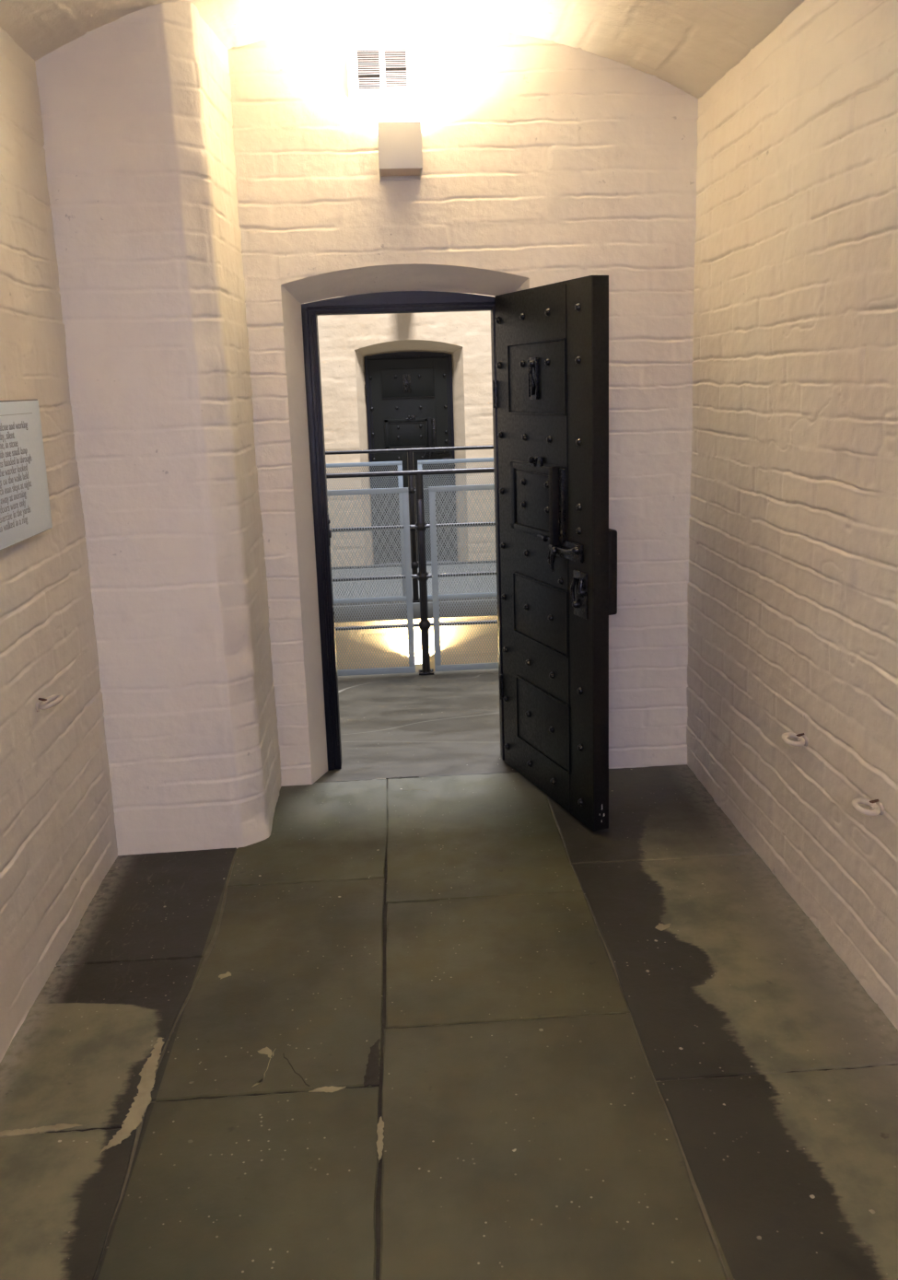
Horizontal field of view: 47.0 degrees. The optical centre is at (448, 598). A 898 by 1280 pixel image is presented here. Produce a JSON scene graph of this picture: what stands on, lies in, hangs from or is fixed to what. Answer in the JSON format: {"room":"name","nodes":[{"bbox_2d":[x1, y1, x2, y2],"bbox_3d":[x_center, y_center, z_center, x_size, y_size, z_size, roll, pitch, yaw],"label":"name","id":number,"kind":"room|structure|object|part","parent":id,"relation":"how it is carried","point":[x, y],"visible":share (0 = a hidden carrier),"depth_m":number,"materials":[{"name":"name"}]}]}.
{"room":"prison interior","nodes":[
{"label":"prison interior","id":0,"kind":"room"},
{"bbox_2d":[0,26,117,1062],"bbox_3d":[-1.006,0.064,1.117,0.018,2.520,4.280,-2,12,-3],"label":"wall","id":1,"kind":"structure","parent":0,"point":[58,841],"depth_m":2.79,"materials":[{"name":"white brick"}]},
{"bbox_2d":[0,399,52,550],"bbox_3d":[-1.079,-0.280,2.392,0.034,0.346,0.800,-2,12,-3],"label":"information sign","id":2,"kind":"object","parent":1,"relation":"attached to","point":[25,508],"visible":1,"depth_m":2.60,"materials":[{"name":"grey"}]},
{"bbox_2d":[35,694,63,712],"bbox_3d":[-1.060,0.278,2.708,0.093,0.041,0.072,-2,12,-3],"label":"ring","id":3,"kind":"object","parent":1,"relation":"attached to","point":[45,704],"visible":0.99,"depth_m":2.70,"materials":[{"name":"beige paint"}]},
{"bbox_2d":[303,292,498,671],"bbox_3d":[-0.382,-0.338,8.724,6.600,6.100,0.147,-2,12,-3],"label":"wall","id":4,"kind":"structure","parent":0,"point":[344,341],"depth_m":8.41,"materials":[{"name":"beige paint"}]},
{"bbox_2d":[364,353,454,563],"bbox_3d":[-0.317,-1.156,8.627,0.713,1.713,0.142,-2,12,-3],"label":"door","id":5,"kind":"structure","parent":4,"relation":"in","point":[409,409],"depth_m":8.53,"materials":[{"name":"black paint"}]},
{"bbox_3d":[-0.346,-1.769,8.467,0.054,0.140,0.007,-2,12,-3],"label":"spyhole plate","id":6,"kind":"part","parent":5,"relation":"part of","materials":[{"name":"black paint"}]},
{"bbox_3d":[-0.338,-1.771,8.470,0.438,0.244,0.008,-2,12,-3],"label":"panel","id":7,"kind":"part","parent":5,"relation":"part of","materials":[{"name":"black paint"}]},
{"bbox_3d":[-0.307,-0.974,8.638,0.427,0.230,0.008,-2,12,-3],"label":"panel","id":8,"kind":"part","parent":5,"relation":"part of","materials":[{"name":"black paint"}]},
{"bbox_3d":[-0.284,-0.577,8.722,0.425,0.247,0.008,-2,12,-3],"label":"panel","id":9,"kind":"part","parent":5,"relation":"part of","materials":[{"name":"black paint"}]},
{"bbox_3d":[-0.005,-1.107,8.628,0.090,0.150,0.006,-2,12,-3],"label":"lock plate","id":10,"kind":"part","parent":5,"relation":"part of","materials":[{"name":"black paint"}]},
{"bbox_2d":[364,351,457,563],"bbox_3d":[-0.310,-1.167,8.644,0.712,1.751,0.104,-2,12,-3],"label":"door frame","id":11,"kind":"structure","parent":4,"relation":"attached to","point":[401,354],"depth_m":8.49,"materials":[{"name":"black metal"}]},
{"bbox_2d":[415,657,422,672],"bbox_3d":[-0.243,0.594,8.760,0.141,0.143,0.208,-2,12,-3],"label":"wall lamp","id":12,"kind":"object","parent":4,"relation":"attached to","point":[418,660],"visible":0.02,"depth_m":8.65,"materials":[{"name":"white metal"}]},
{"bbox_2d":[0,0,804,99],"bbox_3d":[-0.033,-1.308,1.159,2.153,0.284,4.800,-2,12,-3],"label":"ceiling","id":13,"kind":"structure","parent":0,"point":[690,45],"depth_m":3.19,"materials":[{"name":"beige paint"}]},
{"bbox_2d":[331,560,497,622],"bbox_3d":[-0.333,-0.080,8.011,6.600,0.115,1.670,-2,12,-3],"label":"floor","id":14,"kind":"structure","parent":0,"point":[416,605],"depth_m":7.23,"materials":[{"name":"grey metal"}]},
{"bbox_2d":[325,445,496,604],"bbox_3d":[-0.248,-0.500,7.120,5.200,1.067,0.076,-2,12,-3],"label":"gallery railing","id":15,"kind":"object","parent":14,"relation":"on","point":[410,451],"visible":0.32,"depth_m":7.08,"materials":[{"name":"grey metal"}]},
{"bbox_3d":[-0.775,-0.439,7.065,0.947,0.968,0.008,-2,12,-3],"label":"panel frame","id":16,"kind":"part","parent":15,"relation":"part of","materials":[{"name":"grey metal"}]},
{"bbox_3d":[-0.264,-1.010,7.013,5.200,0.024,0.025,-2,12,-3],"label":"handrail","id":17,"kind":"part","parent":15,"relation":"part of","materials":[{"name":"grey metal"}]},
{"bbox_3d":[-0.248,-0.488,7.133,5.200,0.019,0.019,-2,12,-3],"label":"rail","id":18,"kind":"part","parent":15,"relation":"part of","materials":[{"name":"black metal"}]},
{"bbox_3d":[-0.248,-0.492,7.128,0.062,1.050,0.062,-2,12,-3],"label":"post","id":19,"kind":"part","parent":15,"relation":"part of","materials":[{"name":"black metal"}]},
{"bbox_3d":[-0.240,-0.234,7.187,5.200,0.019,0.019,-2,12,-3],"label":"rail","id":20,"kind":"part","parent":15,"relation":"part of","materials":[{"name":"black metal"}]},
{"bbox_3d":[0.277,-0.484,7.122,0.955,0.968,0.008,-2,12,-3],"label":"panel frame","id":21,"kind":"part","parent":15,"relation":"part of","materials":[{"name":"grey metal"}]},
{"bbox_2d":[0,668,897,1279],"bbox_3d":[0.019,1.086,2.392,6.600,0.111,6.330,-2,12,-3],"label":"floor","id":22,"kind":"structure","parent":0,"point":[450,1027],"depth_m":2.36,"materials":[{"name":"stone"}]},
{"bbox_2d":[34,0,281,855],"bbox_3d":[-0.800,-0.523,3.341,0.354,2.740,0.801,7,15,37],"label":"wall pier","id":23,"kind":"object","parent":22,"relation":"on","point":[136,110],"visible":0.92,"depth_m":3.19,"materials":[{"name":"beige paint"}]},
{"bbox_2d":[325,467,498,675],"bbox_3d":[-0.136,-0.128,5.332,5.200,1.067,0.076,-2,12,-3],"label":"gallery railing","id":24,"kind":"object","parent":22,"relation":"on","point":[420,526],"visible":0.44,"depth_m":5.30,"materials":[{"name":"grey metal"}]},
{"bbox_3d":[-0.663,-0.067,5.277,0.947,0.968,0.008,-2,12,-3],"label":"panel frame","id":25,"kind":"part","parent":24,"relation":"part of","materials":[{"name":"grey metal"}]},
{"bbox_3d":[-0.152,-0.638,5.225,5.200,0.024,0.025,-2,12,-3],"label":"handrail","id":26,"kind":"part","parent":24,"relation":"part of","materials":[{"name":"grey metal"}]},
{"bbox_3d":[-0.144,-0.371,5.291,5.200,0.019,0.019,-2,12,-3],"label":"rail","id":27,"kind":"part","parent":24,"relation":"part of","materials":[{"name":"black metal"}]},
{"bbox_3d":[-0.136,-0.116,5.345,5.200,0.019,0.019,-2,12,-3],"label":"rail","id":28,"kind":"part","parent":24,"relation":"part of","materials":[{"name":"black metal"}]},
{"bbox_3d":[-0.128,0.138,5.398,5.200,0.019,0.019,-2,12,-3],"label":"rail","id":29,"kind":"part","parent":24,"relation":"part of","materials":[{"name":"black metal"}]},
{"bbox_3d":[-0.136,-0.120,5.340,0.062,1.050,0.062,-2,12,-3],"label":"post","id":30,"kind":"part","parent":24,"relation":"part of","materials":[{"name":"black metal"}]},
{"bbox_3d":[-0.120,0.383,5.443,0.080,0.021,0.070,-2,12,-3],"label":"foot plate","id":31,"kind":"part","parent":24,"relation":"part of","materials":[{"name":"black paint"}]},
{"bbox_3d":[0.389,-0.112,5.333,0.955,0.968,0.008,-2,12,-3],"label":"panel frame","id":32,"kind":"part","parent":24,"relation":"part of","materials":[{"name":"grey metal"}]},
{"bbox_2d":[227,22,698,786],"bbox_3d":[0.045,-0.629,3.897,1.760,2.827,0.335,-2,12,-3],"label":"wall","id":33,"kind":"structure","parent":0,"point":[599,179],"depth_m":3.61,"materials":[{"name":"white brick"}]},
{"bbox_2d":[346,40,416,100],"bbox_3d":[-0.227,-1.774,3.467,0.228,0.175,0.026,-2,12,-3],"label":"air vent","id":34,"kind":"object","parent":33,"relation":"in","point":[376,70],"visible":1,"depth_m":3.46,"materials":[{"name":"white plastic"}]},
{"bbox_2d":[377,120,422,181],"bbox_3d":[-0.164,-1.489,3.440,0.141,0.143,0.208,-2,12,-3],"label":"wall lamp","id":35,"kind":"object","parent":33,"relation":"attached to","point":[400,143],"visible":1,"depth_m":3.34,"materials":[{"name":"white metal"}]},
{"bbox_2d":[380,168,420,176],"bbox_3d":[-0.162,-1.432,3.443,0.133,0.006,0.184,-2,12,-3],"label":"diffuser","id":36,"kind":"object","parent":35,"relation":"attached to","point":[384,172],"depth_m":3.48,"materials":[{"name":"white plastic"}]},
{"bbox_2d":[301,290,504,770],"bbox_3d":[-0.138,-0.234,3.988,0.752,1.828,0.104,-2,12,-3],"label":"door frame","id":37,"kind":"structure","parent":33,"relation":"attached to","point":[401,301],"depth_m":3.87,"materials":[{"name":"black paint"}]},
{"bbox_3d":[-0.458,-0.265,3.958,0.012,0.120,0.050,-2,12,-3],"label":"strike plate","id":38,"kind":"part","parent":37,"relation":"part of","materials":[{"name":"black paint"}]},
{"bbox_3d":[-0.450,0.083,4.031,0.008,0.110,0.040,-2,12,-3],"label":"strike plate","id":39,"kind":"part","parent":37,"relation":"part of","materials":[{"name":"black paint"}]},
{"bbox_2d":[492,275,616,831],"bbox_3d":[0.342,-0.163,3.614,0.143,1.788,0.743,-7,13,-21],"label":"door","id":40,"kind":"structure","parent":33,"relation":"in","point":[558,547],"depth_m":3.47,"materials":[{"name":"black paint"}]},
{"bbox_3d":[0.288,-0.748,3.506,0.007,0.140,0.054,-6,13,-20],"label":"spyhole plate","id":41,"kind":"part","parent":40,"relation":"part of","materials":[{"name":"black paint"}]},
{"bbox_3d":[0.294,-0.748,3.500,0.008,0.244,0.438,-6,13,-20],"label":"panel","id":42,"kind":"part","parent":40,"relation":"part of","materials":[{"name":"black paint"}]},
{"bbox_3d":[0.321,0.051,3.662,0.008,0.230,0.427,-6,13,-20],"label":"panel","id":43,"kind":"part","parent":40,"relation":"part of","materials":[{"name":"black paint"}]},
{"bbox_3d":[0.338,0.450,3.737,0.008,0.247,0.425,-6,13,-20],"label":"panel","id":44,"kind":"part","parent":40,"relation":"part of","materials":[{"name":"black paint"}]},
{"bbox_3d":[0.373,-0.133,3.418,0.029,0.110,0.218,-6,13,-20],"label":"bolt handle","id":45,"kind":"part","parent":40,"relation":"part of","materials":[{"name":"black paint"}]},
{"bbox_3d":[0.428,-0.013,3.357,0.006,0.150,0.090,-6,13,-20],"label":"lock plate","id":46,"kind":"part","parent":40,"relation":"part of","materials":[{"name":"black paint"}]},
{"bbox_2d":[686,0,897,1030],"bbox_3d":[1.041,-0.078,1.476,0.021,2.520,4.790,-2,12,-3],"label":"wall","id":47,"kind":"structure","parent":0,"point":[792,590],"depth_m":2.77,"materials":[{"name":"white brick"}]},
{"bbox_2d":[780,733,807,746],"bbox_3d":[0.964,0.390,2.843,0.093,0.038,0.072,-2,12,-3],"label":"ring","id":48,"kind":"object","parent":47,"relation":"attached to","point":[800,741],"visible":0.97,"depth_m":2.83,"materials":[{"name":"beige paint"}]},
{"bbox_2d":[850,798,884,815],"bbox_3d":[0.991,0.489,2.415,0.093,0.038,0.072,-2,12,-3],"label":"ring","id":49,"kind":"object","parent":47,"relation":"attached to","point":[875,809],"visible":0.97,"depth_m":2.41,"materials":[{"name":"beige paint"}]}
]}

